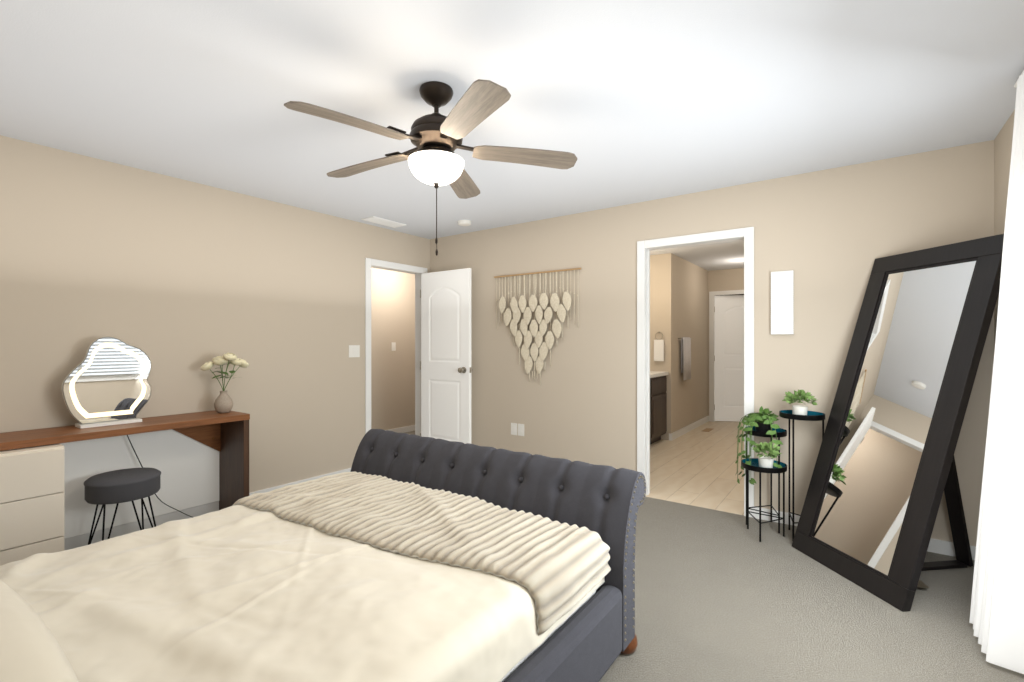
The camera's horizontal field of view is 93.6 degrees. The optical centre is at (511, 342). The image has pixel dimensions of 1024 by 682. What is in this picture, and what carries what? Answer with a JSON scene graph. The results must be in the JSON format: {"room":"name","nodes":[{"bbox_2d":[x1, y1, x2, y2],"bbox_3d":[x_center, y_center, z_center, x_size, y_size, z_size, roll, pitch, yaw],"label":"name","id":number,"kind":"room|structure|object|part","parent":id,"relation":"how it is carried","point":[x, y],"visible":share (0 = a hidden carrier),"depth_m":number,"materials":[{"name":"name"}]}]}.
{"room":"bedroom","nodes":[
{"label":"bedroom","id":0,"kind":"room"},
{"bbox_2d":[0,135,429,492],"bbox_3d":[-2.241,0.050,3.685,0.100,2.440,4.570,0,0,36],"label":"wall","id":1,"kind":"structure","parent":0,"point":[178,282],"depth_m":3.48,"materials":[{"name":"beige paint"}]},
{"bbox_2d":[64,468,350,549],"bbox_3d":[-2.451,1.230,3.294,0.015,0.080,3.490,0,0,36],"label":"baseboard","id":2,"kind":"structure","parent":1,"relation":"attached to","point":[83,539],"depth_m":3.30,"materials":[{"name":"white wood"}]},
{"bbox_2d":[349,345,359,356],"bbox_3d":[-1.511,0.080,4.608,0.008,0.116,0.120,0,0,36],"label":"light switch","id":3,"kind":"object","parent":1,"relation":"attached to","point":[354,350],"visible":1,"depth_m":4.60,"materials":[{"name":"white plastic"}]},
{"bbox_2d":[365,258,426,435],"bbox_3d":[-1.240,0.217,5.078,0.132,2.105,0.830,0,0,36],"label":"door frame","id":4,"kind":"structure","parent":1,"relation":"attached to","point":[370,263],"depth_m":4.98,"materials":[{"name":"white wood"}]},
{"bbox_2d":[420,268,471,443],"bbox_3d":[-0.711,0.248,5.107,0.708,2.020,0.181,0,0,36],"label":"hall door","id":5,"kind":"structure","parent":1,"relation":"in","point":[445,361],"depth_m":5.07,"materials":[{"name":"white painted wood"},{"name":"satin nickel"}]},
{"bbox_2d":[371,268,414,429],"bbox_3d":[-2.121,0.050,6.080,0.100,2.440,3.600,0,0,36],"label":"wall","id":6,"kind":"structure","parent":0,"point":[392,372],"depth_m":6.65,"materials":[{"name":"beige paint"}]},
{"bbox_2d":[391,342,395,350],"bbox_3d":[-1.639,0.050,6.657,0.008,0.116,0.072,0,0,36],"label":"light switch","id":7,"kind":"object","parent":6,"relation":"attached to","point":[393,346],"visible":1,"depth_m":6.65,"materials":[{"name":"white plastic"}]},
{"bbox_2d":[389,425,414,432],"bbox_3d":[-2.074,1.230,6.046,0.015,0.080,3.400,0,0,36],"label":"baseboard","id":8,"kind":"structure","parent":6,"relation":"attached to","point":[405,429],"depth_m":6.80,"materials":[{"name":"white wood"}]},
{"bbox_2d":[0,0,1023,270],"bbox_3d":[1.090,-1.220,4.327,4.760,0.100,9.500,0,0,36],"label":"ceiling","id":9,"kind":"structure","parent":0,"point":[626,102],"depth_m":2.22,"materials":[{"name":"white paint"}]},
{"bbox_2d":[361,216,405,227],"bbox_3d":[-1.233,-1.164,4.642,0.180,0.012,0.400,0,0,36],"label":"ceiling vent","id":10,"kind":"object","parent":9,"relation":"in","point":[382,221],"visible":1,"depth_m":4.61,"materials":[{"name":"white metal"}]},
{"bbox_2d":[284,79,576,255],"bbox_3d":[-0.388,-0.784,2.217,1.268,0.769,1.270,0,0,36],"label":"ceiling fan","id":11,"kind":"object","parent":9,"relation":"hanging from","point":[436,137],"visible":1,"depth_m":2.14,"materials":[{"name":"brown wood"}]},
{"bbox_3d":[-0.644,-0.883,1.926,0.495,0.026,0.138,0,11,-45],"label":"blade","id":12,"kind":"part","parent":11,"relation":"part of","materials":[{"name":"brown wood"}]},
{"bbox_3d":[-0.722,-0.883,2.411,0.495,0.026,0.138,0,11,27],"label":"blade","id":13,"kind":"part","parent":11,"relation":"part of","materials":[{"name":"brown wood"}]},
{"bbox_3d":[-0.349,-0.787,2.221,0.255,0.105,0.255,0,0,36],"label":"lamp shade","id":14,"kind":"part","parent":11,"relation":"part of","materials":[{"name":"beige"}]},
{"bbox_3d":[-0.284,-0.883,2.634,0.138,0.026,0.495,-11,-2,9],"label":"blade","id":15,"kind":"part","parent":11,"relation":"part of","materials":[{"name":"brown wood"}]},
{"bbox_3d":[-0.160,-0.883,1.849,0.138,0.026,0.495,12,-6,-27],"label":"blade","id":16,"kind":"part","parent":11,"relation":"part of","materials":[{"name":"brown wood"}]},
{"bbox_3d":[0.063,-0.883,2.287,0.495,0.026,0.138,0,-11,-9],"label":"blade","id":17,"kind":"part","parent":11,"relation":"part of","materials":[{"name":"brown wood"}]},
{"bbox_2d":[458,220,470,225],"bbox_3d":[-0.457,-1.152,4.626,0.130,0.034,0.130,0,0,36],"label":"smoke detector","id":18,"kind":"object","parent":9,"relation":"attached to","point":[464,222],"visible":1,"depth_m":4.58,"materials":[{"name":"white plastic"}]},
{"bbox_2d":[650,253,707,439],"bbox_3d":[2.271,0.050,7.351,0.950,2.440,2.010,0,0,36],"label":"wall","id":19,"kind":"structure","parent":0,"point":[678,297],"depth_m":6.55,"materials":[{"name":"beige paint"}]},
{"bbox_2d":[654,332,663,360],"bbox_3d":[1.935,0.046,6.326,0.130,0.387,0.044,0,0,36],"label":"towel ring","id":20,"kind":"object","parent":19,"relation":"attached to","point":[659,350],"visible":0.96,"depth_m":6.31,"materials":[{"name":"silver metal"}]},
{"bbox_2d":[678,337,691,380],"bbox_3d":[2.413,0.216,6.677,0.064,0.588,0.500,0,0,36],"label":"towel rail","id":21,"kind":"object","parent":19,"relation":"attached to","point":[686,356],"visible":1,"depth_m":6.60,"materials":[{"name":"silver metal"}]},
{"bbox_2d":[671,416,708,440],"bbox_3d":[2.634,1.225,7.029,0.015,0.090,1.910,0,0,36],"label":"baseboard","id":22,"kind":"structure","parent":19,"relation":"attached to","point":[685,430],"depth_m":6.85,"materials":[{"name":"white wood"}]},
{"bbox_2d":[430,140,993,545],"bbox_3d":[0.996,0.050,4.111,4.660,2.440,0.100,0,0,36],"label":"wall","id":23,"kind":"structure","parent":0,"point":[828,236],"depth_m":3.49,"materials":[{"name":"beige paint"}]},
{"bbox_2d":[511,423,523,435],"bbox_3d":[0.053,0.850,4.722,0.157,0.116,0.008,0,0,36],"label":"outlet","id":24,"kind":"object","parent":23,"relation":"attached to","point":[514,429],"visible":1,"depth_m":4.72,"materials":[{"name":"white plastic"}]},
{"bbox_2d":[494,268,580,384],"bbox_3d":[0.209,-0.137,4.567,0.980,1.071,0.051,0,0,36],"label":"macrame hanging","id":25,"kind":"object","parent":23,"relation":"attached to","point":[537,335],"visible":1,"depth_m":4.56,"materials":[{"name":"beige fabric"}]},
{"bbox_3d":[0.219,-0.665,4.581,0.980,0.015,0.016,0,0,36],"label":"rod","id":26,"kind":"part","parent":25,"relation":"part of","materials":[{"name":"brown wood"}]},
{"bbox_2d":[637,227,753,517],"bbox_3d":[1.435,0.212,3.796,0.880,2.115,0.132,0,0,36],"label":"door frame","id":27,"kind":"structure","parent":23,"relation":"attached to","point":[646,247],"depth_m":3.91,"materials":[{"name":"white wood"}]},
{"bbox_2d":[771,270,793,334],"bbox_3d":[1.901,-0.282,3.383,0.140,0.445,0.025,0,0,36],"label":"canvas art","id":28,"kind":"object","parent":23,"relation":"attached to","point":[782,302],"visible":0.96,"depth_m":3.37},
{"bbox_2d":[754,506,975,559],"bbox_3d":[2.266,1.230,3.128,1.250,0.080,0.015,0,0,36],"label":"baseboard","id":29,"kind":"structure","parent":23,"relation":"attached to","point":[938,546],"depth_m":2.91,"materials":[{"name":"white wood"}]},
{"bbox_2d":[708,268,743,415],"bbox_3d":[3.811,0.050,7.420,1.470,2.440,0.100,0,0,36],"label":"wall","id":30,"kind":"structure","parent":0,"point":[726,280],"depth_m":7.67,"materials":[{"name":"beige paint"}]},
{"bbox_2d":[709,290,743,421],"bbox_3d":[3.600,0.220,7.563,0.920,2.100,0.115,0,0,36],"label":"door frame","id":31,"kind":"structure","parent":30,"relation":"attached to","point":[711,355],"depth_m":7.76,"materials":[{"name":"white wood"}]},
{"bbox_2d":[714,295,743,421],"bbox_3d":[3.643,0.248,7.699,0.774,2.020,0.181,0,0,12],"label":"closet door","id":32,"kind":"structure","parent":30,"relation":"in","point":[729,357],"depth_m":7.71,"materials":[{"name":"white paint"},{"name":"satin nickel"}]},
{"bbox_2d":[599,421,1023,681],"bbox_3d":[1.090,1.320,4.327,4.760,0.100,9.500,0,0,36],"label":"floor","id":33,"kind":"structure","parent":0,"point":[721,596],"depth_m":2.32,"materials":[{"name":"carpet"}]},
{"bbox_2d":[84,467,160,544],"bbox_3d":[-2.368,1.030,2.933,0.368,0.475,0.368,0,0,36],"label":"stool","id":34,"kind":"object","parent":33,"relation":"on","point":[116,487],"visible":0.88,"depth_m":2.83,"materials":[{"name":"fabric"}]},
{"bbox_3d":[-2.368,0.864,2.933,0.368,0.143,0.368,0,0,36],"label":"seat","id":35,"kind":"part","parent":34,"relation":"part of","materials":[{"name":"fabric"}]},
{"bbox_2d":[0,410,249,565],"bbox_3d":[-2.512,0.887,2.784,0.488,0.765,1.790,0,0,36],"label":"desk","id":36,"kind":"object","parent":33,"relation":"on","point":[198,458],"visible":0.75,"depth_m":3.01,"materials":[{"name":"brown wood"}]},
{"bbox_2d":[62,337,192,517],"bbox_3d":[-2.394,0.616,3.157,0.153,1.306,0.839,0,0,36],"label":"vanity mirror","id":37,"kind":"object","parent":36,"relation":"on","point":[105,382],"visible":0.88,"depth_m":2.97,"materials":[{"name":"white plastic"}]},
{"bbox_3d":[-2.494,0.224,2.979,0.009,0.516,0.427,0,0,36],"label":"glass","id":38,"kind":"part","parent":37,"relation":"part of","materials":[{"name":"white"}]},
{"bbox_3d":[-2.338,0.909,3.310,0.066,0.720,0.524,0,0,36],"label":"cord","id":39,"kind":"part","parent":37,"relation":"part of","materials":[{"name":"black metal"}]},
{"bbox_3d":[-2.480,0.865,3.229,0.009,0.640,0.950,0,0,36],"label":"panel","id":40,"kind":"part","parent":36,"relation":"part of","materials":[{"name":"white wood"}]},
{"bbox_2d":[200,353,248,412],"bbox_3d":[-2.075,0.286,3.497,0.247,0.435,0.306,0,0,36],"label":"vase","id":41,"kind":"object","parent":36,"relation":"on","point":[223,402],"visible":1,"depth_m":3.44,"materials":[{"name":"ceramic"}]},
{"bbox_3d":[-2.037,0.907,3.519,0.385,0.725,0.038,0,0,36],"label":"leg","id":42,"kind":"part","parent":36,"relation":"part of","materials":[{"name":"brown wood"}]},
{"bbox_2d":[0,429,645,681],"bbox_3d":[-0.859,0.658,1.496,1.711,1.224,2.513,0,0,36],"label":"bed","id":43,"kind":"object","parent":33,"relation":"on","point":[391,556],"visible":1,"depth_m":1.53,"materials":[{"name":"grey fabric"}]},
{"bbox_2d":[0,564,81,681],"bbox_3d":[-1.177,0.615,0.796,0.840,0.203,0.560,0,10,34],"label":"pillow","id":44,"kind":"object","parent":43,"relation":"on","point":[29,651],"depth_m":0.83,"materials":[{"name":"beige fabric"}]},
{"bbox_2d":[226,471,610,636],"bbox_3d":[-0.478,0.791,2.033,1.638,0.194,0.684,0,0,36],"label":"throw","id":45,"kind":"object","parent":43,"relation":"on","point":[521,572],"depth_m":1.76,"materials":[{"name":"fabric"}]},
{"bbox_3d":[-0.197,0.846,2.416,1.700,0.647,0.245,0,0,36],"label":"footboard","id":46,"kind":"part","parent":43,"relation":"part of","materials":[{"name":"grey fabric"}]},
{"bbox_2d":[650,375,666,444],"bbox_3d":[1.269,0.846,5.726,0.607,0.850,1.781,0,0,36],"label":"bathroom vanity","id":47,"kind":"object","parent":33,"relation":"on","point":[658,405],"depth_m":5.99,"materials":[{"name":"brown wood"}]},
{"bbox_2d":[650,371,668,374],"bbox_3d":[1.270,0.397,5.721,0.615,0.045,1.796,0,0,36],"label":"countertop","id":48,"kind":"structure","parent":47,"relation":"on","point":[651,372],"depth_m":6.09,"materials":[{"name":"beige stone"}]},
{"bbox_2d":[702,428,712,431],"bbox_3d":[2.852,1.268,7.002,0.100,0.004,0.300,0,0,36],"label":"floor vent","id":49,"kind":"object","parent":33,"relation":"on","point":[707,430],"depth_m":6.99,"materials":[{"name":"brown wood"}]},
{"bbox_2d":[735,389,824,541],"bbox_3d":[1.767,0.784,3.207,0.541,0.966,0.470,0,0,36],"label":"plant stand","id":50,"kind":"object","parent":33,"relation":"on","point":[761,426],"visible":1,"depth_m":3.18,"materials":[{"name":"black metal"}]},
{"bbox_3d":[1.736,0.585,3.315,0.111,0.077,0.111,0,0,36],"label":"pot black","id":51,"kind":"part","parent":50,"relation":"part of","materials":[{"name":"black ceramic"}]},
{"bbox_2d":[751,389,818,458],"bbox_3d":[1.775,0.520,3.130,0.370,0.439,0.338,0,0,36],"label":"potted plants","id":52,"kind":"object","parent":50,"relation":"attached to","point":[763,427],"depth_m":3.15,"materials":[{"name":"green plant"}]},
{"bbox_2d":[792,234,1003,611],"bbox_3d":[2.193,0.371,2.688,0.810,1.819,0.735,0,0,-8],"label":"floor mirror","id":53,"kind":"object","parent":33,"relation":"on","point":[884,477],"visible":0.96,"depth_m":2.60,"materials":[{"name":"brown wood"}]},
{"label":"glass","id":54,"kind":"part","parent":53,"relation":"part of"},
{"bbox_2d":[994,110,1014,350],"bbox_3d":[1.514,0.050,0.925,0.100,2.440,4.470,0,0,36],"label":"wall","id":55,"kind":"structure","parent":0,"point":[1003,139],"depth_m":2.63,"materials":[{"name":"beige paint"}]},
{"bbox_2d":[969,70,1023,673],"bbox_3d":[1.414,0.049,1.078,0.238,2.403,2.700,0,0,36],"label":"curtain","id":56,"kind":"object","parent":55,"relation":"attached to","point":[997,611],"visible":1,"depth_m":1.91,"materials":[{"name":"white fabric"}]}
]}

